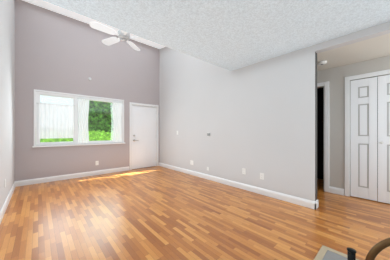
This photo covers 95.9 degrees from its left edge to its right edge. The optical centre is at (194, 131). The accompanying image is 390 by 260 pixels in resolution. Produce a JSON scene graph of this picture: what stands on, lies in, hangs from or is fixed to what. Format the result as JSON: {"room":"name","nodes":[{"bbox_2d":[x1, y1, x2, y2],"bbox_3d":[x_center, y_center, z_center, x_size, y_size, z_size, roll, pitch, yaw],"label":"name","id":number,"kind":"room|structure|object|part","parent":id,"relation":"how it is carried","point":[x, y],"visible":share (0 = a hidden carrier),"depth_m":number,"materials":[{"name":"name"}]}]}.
{"room":"living room","nodes":[
{"label":"living room","id":0,"kind":"room"},
{"bbox_2d":[0,0,14,210],"bbox_3d":[-1.079,-1.050,0.565,0.120,4.400,8.280,0,0,-42],"label":"wall","id":1,"kind":"structure","parent":0,"point":[7,7],"depth_m":2.84,"materials":[{"name":"paint"}]},
{"bbox_2d":[15,0,158,180],"bbox_3d":[-2.541,-1.050,4.888,3.690,4.400,0.120,0,0,-42],"label":"wall","id":2,"kind":"structure","parent":0,"point":[55,52],"depth_m":4.33,"materials":[{"name":"paint"}]},
{"bbox_2d":[32,89,124,147],"bbox_3d":[-2.845,-0.302,4.561,2.010,1.285,0.135,0,0,-42],"label":"window","id":3,"kind":"structure","parent":2,"relation":"in","point":[75,100],"depth_m":4.39,"materials":[{"name":"white plastic"}]},
{"bbox_2d":[37,98,122,142],"bbox_3d":[-2.810,-0.284,4.521,1.880,1.128,0.036,0,0,-42],"label":"curtain","id":4,"kind":"object","parent":3,"relation":"attached to","point":[55,120],"visible":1,"depth_m":4.28,"materials":[{"name":"white fabric"}]},
{"bbox_2d":[129,102,158,169],"bbox_3d":[-1.644,0.125,5.675,0.985,2.050,0.138,0,0,-42],"label":"door frame","id":5,"kind":"structure","parent":2,"relation":"attached to","point":[130,103],"depth_m":5.52,"materials":[{"name":"white wood"}]},
{"bbox_2d":[132,105,155,169],"bbox_3d":[-1.638,0.166,5.668,0.817,1.965,0.049,0,0,-42],"label":"entry door","id":6,"kind":"structure","parent":2,"relation":"in","point":[143,118],"depth_m":5.63,"materials":[{"name":"white wood"}]},
{"bbox_2d":[0,166,389,259],"bbox_3d":[1.138,1.225,2.541,6.660,0.150,8.880,0,0,-42],"label":"floor","id":7,"kind":"structure","parent":0,"point":[155,212],"depth_m":2.21,"materials":[{"name":"laminate"}]},
{"bbox_2d":[314,245,358,259],"bbox_3d":[1.543,1.144,0.215,1.690,0.010,2.668,0,0,-42],"label":"area rug","id":8,"kind":"object","parent":7,"relation":"on","point":[325,253],"visible":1,"depth_m":1.63,"materials":[{"name":"grey fabric"}]},
{"bbox_2d":[347,238,389,259],"bbox_3d":[0.839,0.778,0.533,0.475,0.720,0.637,0,0,-42],"label":"chair","id":9,"kind":"object","parent":8,"relation":"on","point":[377,248],"visible":1,"depth_m":0.84,"materials":[{"name":"brown"}]},
{"bbox_2d":[317,69,389,196],"bbox_3d":[2.856,0.080,3.109,0.138,2.140,2.703,0,0,-42],"label":"door frame","id":10,"kind":"structure","parent":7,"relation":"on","point":[383,72],"depth_m":3.17,"materials":[{"name":"white wood"}]},
{"bbox_2d":[43,0,389,70],"bbox_3d":[1.240,-1.425,0.555,3.570,0.250,5.420,0,0,-42],"label":"ceiling","id":11,"kind":"structure","parent":0,"point":[230,35],"depth_m":2.09,"materials":[{"name":"white paint"}]},
{"bbox_2d":[22,0,164,48],"bbox_3d":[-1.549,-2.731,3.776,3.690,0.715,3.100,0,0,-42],"label":"beam","id":12,"kind":"structure","parent":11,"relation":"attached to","point":[40,3],"depth_m":4.21,"materials":[{"name":"white"}]},
{"bbox_2d":[89,21,146,50],"bbox_3d":[-1.573,-2.332,3.806,1.251,0.683,1.281,0,0,-42],"label":"ceiling fan","id":13,"kind":"object","parent":12,"relation":"attached to","point":[124,36],"visible":0.68,"depth_m":3.78,"materials":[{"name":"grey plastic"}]},
{"bbox_3d":[-1.549,-2.332,3.843,0.260,0.683,0.260,0,0,-42],"label":"motor","id":14,"kind":"part","parent":13,"relation":"part of","materials":[{"name":"grey metal"}]},
{"bbox_2d":[159,45,316,200],"bbox_3d":[0.332,-1.050,4.347,0.120,4.400,4.510,0,0,-42],"label":"wall","id":15,"kind":"structure","parent":0,"point":[261,117],"depth_m":3.48,"materials":[{"name":"paint"}]},
{"bbox_2d":[0,162,343,222],"bbox_3d":[0.653,1.093,2.108,4.520,0.115,8.280,0,0,-42],"label":"baseboard","id":16,"kind":"structure","parent":15,"relation":"attached to","point":[288,198],"depth_m":3.72,"materials":[{"name":"white wood"}]},
{"bbox_2d":[317,77,377,187],"bbox_3d":[3.821,-0.200,2.882,1.000,2.700,5.220,0,0,-42],"label":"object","id":17,"kind":"structure","parent":0,"point":[320,91],"depth_m":4.30,"materials":[{"name":"black"}]},
{"bbox_2d":[315,21,389,52],"bbox_3d":[3.126,-1.377,1.212,0.120,0.345,3.890,0,0,-42],"label":"header beam","id":18,"kind":"structure","parent":0,"point":[384,28],"depth_m":2.31,"materials":[{"name":"paint"}]},
{"bbox_2d":[317,33,389,70],"bbox_3d":[3.088,-1.410,2.149,1.070,0.400,5.340,0,0,-42],"label":"ceiling","id":19,"kind":"structure","parent":0,"point":[376,47],"depth_m":2.71,"materials":[{"name":"beige paint"}]},
{"bbox_2d":[317,60,326,64],"bbox_3d":[2.194,-1.187,3.039,0.140,0.046,0.140,0,0,-42],"label":"smoke detector","id":20,"kind":"object","parent":19,"relation":"attached to","point":[323,62],"visible":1,"depth_m":3.00,"materials":[{"name":"white plastic"}]},
{"bbox_2d":[317,56,389,194],"bbox_3d":[3.403,-0.200,2.509,0.120,2.700,5.220,0,0,-42],"label":"wall","id":21,"kind":"structure","parent":0,"point":[336,76],"depth_m":3.25,"materials":[{"name":"beige paint"}]},
{"bbox_2d":[350,75,389,203],"bbox_3d":[3.233,0.114,2.646,0.043,2.048,1.348,0,0,-42],"label":"closet doors","id":22,"kind":"structure","parent":21,"relation":"in","point":[363,92],"depth_m":2.95,"materials":[{"name":"white wood"}]},
{"label":"outside","id":23,"kind":"structure","parent":0,"visible":0},
{"bbox_2d":[40,95,112,141],"bbox_3d":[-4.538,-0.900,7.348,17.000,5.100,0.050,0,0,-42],"label":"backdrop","id":24,"kind":"structure","parent":23,"point":[100,117],"depth_m":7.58,"materials":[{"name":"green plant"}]}
]}

